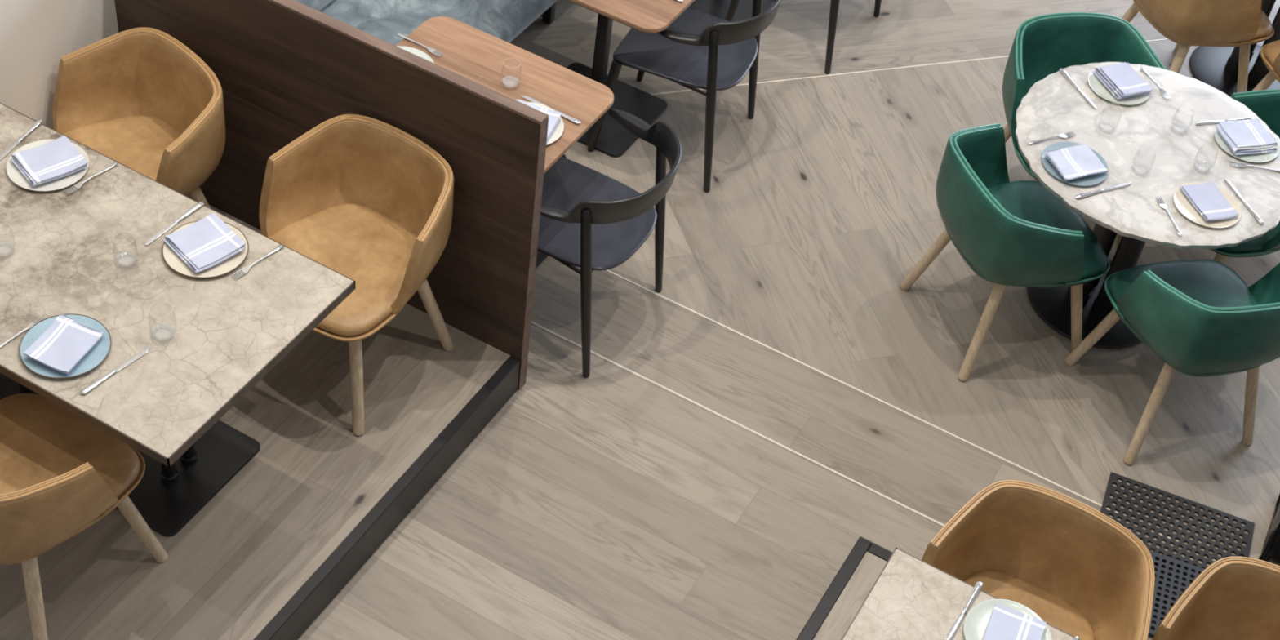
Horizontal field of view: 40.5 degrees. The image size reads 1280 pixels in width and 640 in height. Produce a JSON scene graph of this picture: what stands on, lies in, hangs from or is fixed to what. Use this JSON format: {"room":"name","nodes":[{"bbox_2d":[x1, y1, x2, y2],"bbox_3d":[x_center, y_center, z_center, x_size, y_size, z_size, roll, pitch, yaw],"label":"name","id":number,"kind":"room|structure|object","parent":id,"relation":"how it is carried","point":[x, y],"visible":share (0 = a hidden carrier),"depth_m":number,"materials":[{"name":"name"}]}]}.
{"room":"restaurant","nodes":[
{"label":"restaurant","id":0,"kind":"room"},
{"bbox_2d":[0,0,118,129],"bbox_3d":[-0.719,-3.104,6.258,0.145,4.200,13.000,26,48,16],"label":"wall","id":1,"kind":"structure","parent":0,"point":[35,35],"depth_m":5.61,"materials":[{"name":"white paint"}]},
{"bbox_2d":[297,0,1279,639],"bbox_3d":[2.407,-0.008,6.676,7.605,0.050,13.000,26,48,16],"label":"floor","id":2,"kind":"structure","parent":0,"point":[610,504],"depth_m":6.15,"materials":[{"name":"grey wood"}]},
{"bbox_2d":[0,195,510,639],"bbox_3d":[-2.257,1.151,4.706,1.620,0.148,4.512,26,48,16],"label":"platform","id":3,"kind":"object","parent":2,"relation":"on","point":[230,570],"visible":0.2,"depth_m":5.34,"materials":[{"name":"grey wood"}]},
{"bbox_2d":[0,393,168,639],"bbox_3d":[-1.708,0.479,4.796,0.608,0.785,0.584,27,48,17],"label":"tub chair","id":4,"kind":"object","parent":3,"relation":"on","point":[61,473],"visible":0.91,"depth_m":4.76,"materials":[{"name":"brown leather"}]},
{"bbox_2d":[52,26,225,208],"bbox_3d":[-1.691,-0.467,5.726,0.608,0.785,0.584,38,52,26],"label":"tub chair","id":5,"kind":"object","parent":3,"relation":"on","point":[140,98],"visible":0.73,"depth_m":5.71,"materials":[{"name":"beige leather"}]},
{"bbox_2d":[0,102,355,537],"bbox_3d":[-1.676,0.086,5.205,1.434,0.750,0.808,26,48,16],"label":"dining table","id":6,"kind":"object","parent":3,"relation":"on","point":[168,404],"visible":0.75,"depth_m":4.90,"materials":[{"name":"beige stone"}]},
{"bbox_2d":[0,119,43,159],"bbox_3d":[-1.881,-0.540,5.251,0.019,0.011,0.237,21,46,12],"label":"table knife","id":7,"kind":"object","parent":6,"relation":"on","point":[39,122],"visible":1,"depth_m":5.26,"materials":[{"name":"metal"}]},
{"bbox_2d":[0,315,46,347],"bbox_3d":[-1.689,0.042,4.709,0.022,0.011,0.192,33,50,22],"label":"fork","id":8,"kind":"object","parent":6,"relation":"on","point":[29,326],"visible":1,"depth_m":4.72,"materials":[{"name":"metal"}]},
{"bbox_2d":[6,138,88,191],"bbox_3d":[-1.768,-0.459,5.188,0.236,0.012,0.236,26,48,16],"label":"plate","id":9,"kind":"object","parent":6,"relation":"on","point":[14,173],"visible":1,"depth_m":5.15,"materials":[{"name":"white ceramic"}]},
{"bbox_2d":[10,135,88,186],"bbox_3d":[-1.761,-0.473,5.177,0.178,0.027,0.154,-26,55,-30],"label":"napkin","id":10,"kind":"object","parent":9,"relation":"on","point":[58,158],"visible":1,"depth_m":5.17,"materials":[{"name":"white fabric"}]},
{"bbox_2d":[18,313,111,378],"bbox_3d":[-1.553,0.073,4.697,0.240,0.014,0.240,26,48,16],"label":"plate","id":11,"kind":"object","parent":6,"relation":"on","point":[100,350],"visible":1,"depth_m":4.69,"materials":[{"name":"blue ceramic"}]},
{"bbox_2d":[22,313,103,374],"bbox_3d":[-1.550,0.066,4.682,0.141,0.025,0.180,20,46,11],"label":"napkin","id":12,"kind":"object","parent":11,"relation":"on","point":[60,348],"visible":1,"depth_m":4.67,"materials":[{"name":"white fabric"}]},
{"bbox_2d":[64,162,117,194],"bbox_3d":[-1.633,-0.424,5.175,0.022,0.011,0.192,32,50,21],"label":"fork","id":13,"kind":"object","parent":6,"relation":"on","point":[78,185],"visible":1,"depth_m":5.15,"materials":[{"name":"metal"}]},
{"bbox_2d":[80,346,150,394],"bbox_3d":[-1.405,0.133,4.661,0.018,0.011,0.237,32,50,22],"label":"table knife","id":14,"kind":"object","parent":6,"relation":"on","point":[94,384],"visible":1,"depth_m":4.65,"materials":[{"name":"metal"}]},
{"bbox_2d":[144,201,204,245],"bbox_3d":[-1.361,-0.284,5.077,0.019,0.011,0.237,29,49,19],"label":"table knife","id":15,"kind":"object","parent":6,"relation":"on","point":[198,205],"visible":1,"depth_m":5.08,"materials":[{"name":"metal"}]},
{"bbox_2d":[161,220,248,278],"bbox_3d":[-1.253,-0.202,5.011,0.244,0.014,0.244,26,48,16],"label":"plate","id":16,"kind":"object","parent":6,"relation":"on","point":[171,258],"visible":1,"depth_m":4.97,"materials":[{"name":"beige ceramic"}]},
{"bbox_2d":[164,213,245,273],"bbox_3d":[-1.254,-0.221,5.005,0.174,0.028,0.174,-31,57,-32],"label":"napkin","id":17,"kind":"object","parent":16,"relation":"on","point":[207,242],"visible":1,"depth_m":5.00,"materials":[{"name":"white fabric"}]},
{"bbox_2d":[231,244,284,279],"bbox_3d":[-1.099,-0.170,5.004,0.022,0.011,0.192,33,50,22],"label":"fork","id":18,"kind":"object","parent":6,"relation":"on","point":[246,268],"visible":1,"depth_m":4.98,"materials":[{"name":"metal"}]},
{"bbox_2d":[259,114,453,435],"bbox_3d":[-0.930,-0.153,5.531,0.608,0.785,0.584,28,48,18],"label":"tub chair","id":19,"kind":"object","parent":3,"relation":"on","point":[362,197],"visible":0.88,"depth_m":5.49,"materials":[{"name":"brown leather"}]},
{"bbox_2d":[253,355,519,639],"bbox_3d":[-1.539,1.497,4.472,0.040,0.153,4.512,26,48,16],"label":"trim","id":20,"kind":"structure","parent":3,"relation":"attached to","point":[298,614],"depth_m":5.43,"materials":[{"name":"black metal"}]},
{"bbox_2d":[114,0,548,390],"bbox_3d":[-1.062,-0.530,5.804,1.662,1.187,0.043,26,48,16],"label":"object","id":21,"kind":"structure","parent":2,"relation":"on","point":[283,68],"depth_m":5.55,"materials":[{"name":"brown wood"}]},
{"bbox_2d":[295,0,557,45],"bbox_3d":[-0.582,-1.637,7.125,0.807,0.955,3.400,26,48,16],"label":"banquette","id":22,"kind":"object","parent":2,"relation":"on","point":[504,20],"visible":0.2,"depth_m":6.68,"materials":[{"name":"blue fabric"}]},
{"bbox_2d":[395,16,613,268],"bbox_3d":[-0.597,-0.486,6.137,0.766,0.750,0.670,26,48,16],"label":"dining table","id":23,"kind":"object","parent":2,"relation":"on","point":[479,56],"visible":0.18,"depth_m":5.99,"materials":[{"name":"brown wood"}]},
{"bbox_2d":[397,45,434,62],"bbox_3d":[-0.818,-0.859,5.933,0.236,0.012,0.236,26,48,16],"label":"plate","id":24,"kind":"object","parent":23,"relation":"on","point":[418,52],"visible":0.1,"depth_m":6.00,"materials":[{"name":"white ceramic"}]},
{"bbox_2d":[397,33,443,56],"bbox_3d":[-0.766,-0.958,6.038,0.192,0.011,0.022,28,48,18],"label":"fork","id":25,"kind":"object","parent":23,"relation":"on","point":[430,50],"visible":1,"depth_m":6.03,"materials":[{"name":"metal"}]},
{"bbox_2d":[527,102,564,145],"bbox_3d":[-0.372,-0.648,5.792,0.236,0.012,0.236,26,48,16],"label":"plate","id":26,"kind":"object","parent":23,"relation":"on","point":[557,131],"visible":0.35,"depth_m":5.79,"materials":[{"name":"white ceramic"}]},
{"bbox_2d":[515,99,561,139],"bbox_3d":[-0.366,-0.659,5.777,0.169,0.028,0.159,18,46,9],"label":"napkin","id":27,"kind":"object","parent":26,"relation":"on","point":[554,117],"visible":0.16,"depth_m":5.80,"materials":[{"name":"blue fabric"}]},
{"bbox_2d":[521,95,580,124],"bbox_3d":[-0.301,-0.713,5.866,0.237,0.011,0.019,28,48,18],"label":"table knife","id":28,"kind":"object","parent":23,"relation":"on","point":[570,118],"visible":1,"depth_m":5.85,"materials":[{"name":"metal"}]},
{"bbox_2d":[537,108,681,377],"bbox_3d":[-0.203,-0.317,6.009,0.597,0.782,0.615,26,48,16],"label":"armchair","id":29,"kind":"object","parent":2,"relation":"on","point":[590,220],"visible":0.81,"depth_m":5.90,"materials":[{"name":"black wood"}]},
{"bbox_2d":[566,0,694,157],"bbox_3d":[-0.143,-1.119,6.825,0.766,0.750,0.670,26,48,16],"label":"dining table","id":30,"kind":"object","parent":2,"relation":"on","point":[614,140],"visible":0.64,"depth_m":6.89,"materials":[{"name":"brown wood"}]},
{"bbox_2d":[586,0,781,192],"bbox_3d":[0.204,-1.013,6.752,0.597,0.782,0.615,20,46,11],"label":"armchair","id":31,"kind":"object","parent":2,"relation":"on","point":[700,50],"visible":0.91,"depth_m":6.63,"materials":[{"name":"black wood"}]},
{"bbox_2d":[688,0,774,21],"bbox_3d":[0.402,-1.734,7.510,0.766,0.750,0.670,26,48,16],"label":"armchair","id":32,"kind":"object","parent":2,"relation":"on","point":[717,8],"visible":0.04,"depth_m":7.67,"materials":[{"name":"leather"}]},
{"bbox_2d":[724,0,881,74],"bbox_3d":[0.786,-1.568,7.383,0.597,0.782,0.615,26,48,16],"label":"armchair","id":33,"kind":"object","parent":2,"relation":"on","point":[834,5],"visible":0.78,"depth_m":7.34,"materials":[{"name":"black wood"}]},
{"bbox_2d":[530,321,1154,630],"bbox_3d":[1.583,0.959,5.569,7.600,0.003,0.008,26,48,16],"label":"trim","id":34,"kind":"structure","parent":2,"relation":"on","point":[532,322],"depth_m":5.96,"materials":[{"name":"metal"}]},
{"bbox_2d":[813,551,887,639],"bbox_3d":[1.605,3.041,3.423,4.617,0.148,4.450,26,48,16],"label":"platform","id":35,"kind":"object","parent":2,"relation":"on","point":[864,578],"visible":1,"depth_m":5.32,"materials":[{"name":"grey wood"}]},
{"bbox_2d":[795,536,892,639],"bbox_3d":[1.597,3.019,3.442,4.660,0.153,4.493,26,48,16],"label":"trim","id":36,"kind":"structure","parent":35,"relation":"attached to","point":[863,545],"depth_m":5.36,"materials":[{"name":"black metal"}]},
{"bbox_2d":[840,547,1079,639],"bbox_3d":[1.055,1.392,4.326,1.451,0.750,0.810,26,48,16],"label":"dining table","id":37,"kind":"object","parent":35,"relation":"on","point":[911,598],"visible":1,"depth_m":4.40,"materials":[{"name":"stone"}]},
{"bbox_2d":[944,581,982,639],"bbox_3d":[0.817,0.743,4.391,0.018,0.011,0.237,26,48,17],"label":"table knife","id":38,"kind":"object","parent":37,"relation":"on","point":[977,587],"visible":1,"depth_m":4.40,"materials":[{"name":"metal"}]},
{"bbox_2d":[964,599,1051,639],"bbox_3d":[0.921,0.796,4.354,0.224,0.012,0.224,26,48,16],"label":"plate","id":39,"kind":"object","parent":37,"relation":"on","point":[976,621],"visible":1,"depth_m":4.39,"materials":[{"name":"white ceramic"}]},
{"bbox_2d":[982,603,1046,639],"bbox_3d":[0.929,0.794,4.333,0.134,0.026,0.168,21,47,12],"label":"napkin","id":40,"kind":"object","parent":39,"relation":"on","point":[1005,623],"visible":1,"depth_m":4.35,"materials":[{"name":"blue fabric"}]},
{"bbox_2d":[1071,635,1079,639],"bbox_3d":[1.050,0.851,4.320,0.022,0.011,0.192,29,49,19],"label":"fork","id":41,"kind":"object","parent":37,"relation":"on","point":[1076,637],"visible":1,"depth_m":4.37,"materials":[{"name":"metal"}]},
{"bbox_2d":[921,480,1155,639],"bbox_3d":[1.001,0.931,4.753,0.608,0.785,0.584,26,48,16],"label":"tub chair","id":42,"kind":"object","parent":35,"relation":"on","point":[1087,576],"visible":0.87,"depth_m":4.74,"materials":[{"name":"brown leather"}]},
{"bbox_2d":[1152,555,1279,639],"bbox_3d":[1.586,1.123,4.651,0.608,0.785,0.584,24,47,15],"label":"tub chair","id":43,"kind":"object","parent":35,"relation":"on","point":[1236,597],"visible":1,"depth_m":4.65,"materials":[{"name":"brown leather"}]},
{"bbox_2d":[650,38,1168,94],"bbox_3d":[1.813,-1.190,7.713,6.503,0.003,0.008,-8,48,-16],"label":"trim","id":44,"kind":"structure","parent":2,"relation":"on","point":[1164,38],"depth_m":7.46,"materials":[{"name":"metal"}]},
{"bbox_2d":[605,269,1216,561],"bbox_3d":[1.890,0.787,5.784,7.334,0.003,0.008,26,48,16],"label":"trim","id":45,"kind":"structure","parent":2,"relation":"on","point":[607,270],"depth_m":6.13,"materials":[{"name":"metal"}]},
{"bbox_2d":[900,123,1109,381],"bbox_3d":[1.333,-0.265,6.187,0.584,0.785,0.608,-10,48,-18],"label":"tub chair","id":46,"kind":"object","parent":2,"relation":"on","point":[1017,233],"visible":0.98,"depth_m":6.00,"materials":[{"name":"green leather"}]},
{"bbox_2d":[1002,12,1165,250],"bbox_3d":[1.643,-0.683,6.643,0.608,0.785,0.584,-3,46,-12],"label":"tub chair","id":47,"kind":"object","parent":2,"relation":"on","point":[1043,45],"visible":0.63,"depth_m":6.58,"materials":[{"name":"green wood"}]},
{"bbox_2d":[1015,62,1279,348],"bbox_3d":[1.763,-0.337,6.335,0.988,0.756,0.991,26,48,16],"label":"round table","id":48,"kind":"object","parent":2,"relation":"on","point":[1158,126],"visible":0.8,"depth_m":6.08,"materials":[{"name":"white stone"}]},
{"bbox_2d":[1027,131,1075,144],"bbox_3d":[1.430,-0.631,6.035,0.192,0.011,0.022,-13,49,-20],"label":"fork","id":49,"kind":"object","parent":48,"relation":"on","point":[1064,135],"visible":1,"depth_m":6.04,"materials":[{"name":"metal"}]},
{"bbox_2d":[1041,142,1108,186],"bbox_3d":[1.487,-0.531,5.944,0.230,0.012,0.230,26,48,16],"label":"plate","id":50,"kind":"object","parent":48,"relation":"on","point":[1092,180],"visible":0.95,"depth_m":5.92,"materials":[{"name":"blue ceramic"}]},
{"bbox_2d":[1044,143,1107,181],"bbox_3d":[1.486,-0.539,5.922,0.176,0.034,0.154,-12,49,-20],"label":"napkin","id":51,"kind":"object","parent":50,"relation":"on","point":[1073,162],"visible":1,"depth_m":5.91,"materials":[{"name":"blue fabric"}]},
{"bbox_2d":[1058,68,1097,109],"bbox_3d":[1.578,-0.835,6.256,0.019,0.011,0.237,-13,49,-20],"label":"table knife","id":52,"kind":"object","parent":48,"relation":"on","point":[1063,71],"visible":1,"depth_m":6.26,"materials":[{"name":"metal"}]},
{"bbox_2d":[1075,182,1131,199],"bbox_3d":[1.567,-0.439,5.866,0.237,0.011,0.019,-15,50,-22],"label":"table knife","id":53,"kind":"object","parent":48,"relation":"on","point":[1127,184],"visible":1,"depth_m":5.86,"materials":[{"name":"metal"}]},
{"bbox_2d":[1087,65,1151,105],"bbox_3d":[1.734,-0.847,6.291,0.230,0.012,0.230,26,48,16],"label":"plate","id":54,"kind":"object","parent":48,"relation":"on","point":[1095,83],"visible":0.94,"depth_m":6.25,"materials":[{"name":"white ceramic"}]},
{"bbox_2d":[1093,62,1152,99],"bbox_3d":[1.747,-0.867,6.284,0.152,0.033,0.177,-13,49,-20],"label":"napkin","id":55,"kind":"object","parent":54,"relation":"on","point":[1121,79],"visible":1,"depth_m":6.27,"materials":[{"name":"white fabric"}]},
{"bbox_2d":[1140,67,1171,99],"bbox_3d":[1.877,-0.862,6.328,0.022,0.011,0.192,-11,48,-18],"label":"fork","id":56,"kind":"object","parent":48,"relation":"on","point":[1162,91],"visible":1,"depth_m":6.30,"materials":[{"name":"metal"}]},
{"bbox_2d":[1155,195,1182,235],"bbox_3d":[1.770,-0.348,5.807,0.022,0.011,0.192,-4,47,-12],"label":"fork","id":57,"kind":"object","parent":48,"relation":"on","point":[1162,205],"visible":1,"depth_m":5.81,"materials":[{"name":"metal"}]},
{"bbox_2d":[1173,182,1241,228],"bbox_3d":[1.913,-0.385,5.863,0.230,0.012,0.230,26,48,16],"label":"plate","id":58,"kind":"object","parent":48,"relation":"on","point":[1181,202],"visible":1,"depth_m":5.84,"materials":[{"name":"beige ceramic"}]},
{"bbox_2d":[1179,181,1239,221],"bbox_3d":[1.919,-0.399,5.859,0.130,0.019,0.178,-9,48,-16],"label":"napkin","id":59,"kind":"object","parent":58,"relation":"on","point":[1206,198],"visible":1,"depth_m":5.86,"materials":[{"name":"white fabric"}]},
{"bbox_2d":[1195,116,1254,124],"bbox_3d":[2.093,-0.713,6.212,0.237,0.011,0.019,-6,47,-14],"label":"table knife","id":60,"kind":"object","parent":48,"relation":"on","point":[1203,122],"visible":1,"depth_m":6.21,"materials":[{"name":"metal"}]},
{"bbox_2d":[1224,178,1264,224],"bbox_3d":[2.053,-0.404,5.903,0.018,0.011,0.237,-9,48,-17],"label":"table knife","id":61,"kind":"object","parent":48,"relation":"on","point":[1231,186],"visible":1,"depth_m":5.89,"materials":[{"name":"metal"}]},
{"bbox_2d":[1214,120,1279,162],"bbox_3d":[2.142,-0.627,6.135,0.230,0.012,0.230,26,48,16],"label":"plate","id":62,"kind":"object","parent":48,"relation":"on","point":[1260,157],"visible":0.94,"depth_m":6.09,"materials":[{"name":"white ceramic"}]},
{"bbox_2d":[1215,118,1277,155],"bbox_3d":[2.139,-0.645,6.125,0.175,0.031,0.165,-5,47,-14],"label":"napkin","id":63,"kind":"object","parent":62,"relation":"on","point":[1249,136],"visible":1,"depth_m":6.11,"materials":[{"name":"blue fabric"}]},
{"bbox_2d":[1229,161,1279,172],"bbox_3d":[2.146,-0.531,6.042,0.192,0.011,0.022,8,45,0],"label":"fork","id":64,"kind":"object","parent":48,"relation":"on","point":[1233,164],"visible":1,"depth_m":6.04,"materials":[{"name":"metal"}]},
{"bbox_2d":[1064,259,1279,465],"bbox_3d":[1.905,0.032,5.980,0.608,0.785,0.584,-7,47,-15],"label":"tub chair","id":65,"kind":"object","parent":2,"relation":"on","point":[1200,317],"visible":1,"depth_m":5.76,"materials":[{"name":"green leather"}]},
{"bbox_2d":[1100,471,1254,625],"bbox_3d":[1.748,0.796,5.746,0.500,0.008,0.586,20,46,11],"label":"rubber mat","id":66,"kind":"object","parent":2,"relation":"on","point":[1246,539],"visible":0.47,"depth_m":5.86,"materials":[{"name":"black rubber"}]},
{"bbox_2d":[1148,550,1204,636],"bbox_3d":[1.781,0.924,5.611,0.600,0.010,0.336,18,46,10],"label":"rubber mat","id":67,"kind":"object","parent":66,"relation":"on","point":[1175,562],"visible":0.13,"depth_m":5.67,"materials":[{"name":"black rubber"}]},
{"bbox_2d":[1121,0,1274,93],"bbox_3d":[2.327,-1.278,7.328,0.584,0.785,0.608,-12,49,-19],"label":"tub chair","id":68,"kind":"object","parent":2,"relation":"on","point":[1243,24],"visible":0.88,"depth_m":7.05,"materials":[{"name":"brown leather"}]},
{"bbox_2d":[1189,0,1279,96],"bbox_3d":[2.744,-1.354,7.479,0.988,0.756,0.991,26,48,16],"label":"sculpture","id":69,"kind":"object","parent":2,"relation":"on","point":[1217,67],"visible":0.45,"depth_m":7.67,"materials":[{"name":"black metal"}]},
{"bbox_2d":[1210,88,1279,264],"bbox_3d":[2.249,-0.406,6.461,0.584,0.785,0.608,-7,47,-15],"label":"tub chair","id":70,"kind":"object","parent":2,"relation":"on","point":[1265,104],"visible":0.28,"depth_m":6.41,"materials":[{"name":"green leather"}]},
{"bbox_2d":[1251,40,1279,91],"bbox_3d":[2.836,-0.943,7.074,0.608,0.785,0.584,-7,47,-15],"label":"tub chair","id":71,"kind":"object","parent":2,"relation":"on","point":[1270,52],"visible":0.73,"depth_m":7.10,"materials":[{"name":"brown leather"}]},
{"bbox_2d":[1258,493,1279,565],"bbox_3d":[2.325,0.681,5.741,0.420,0.300,0.420,24,47,15],"label":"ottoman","id":72,"kind":"object","parent":2,"relation":"on","point":[1270,553],"visible":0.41,"depth_m":5.72,"materials":[{"name":"black leather"}]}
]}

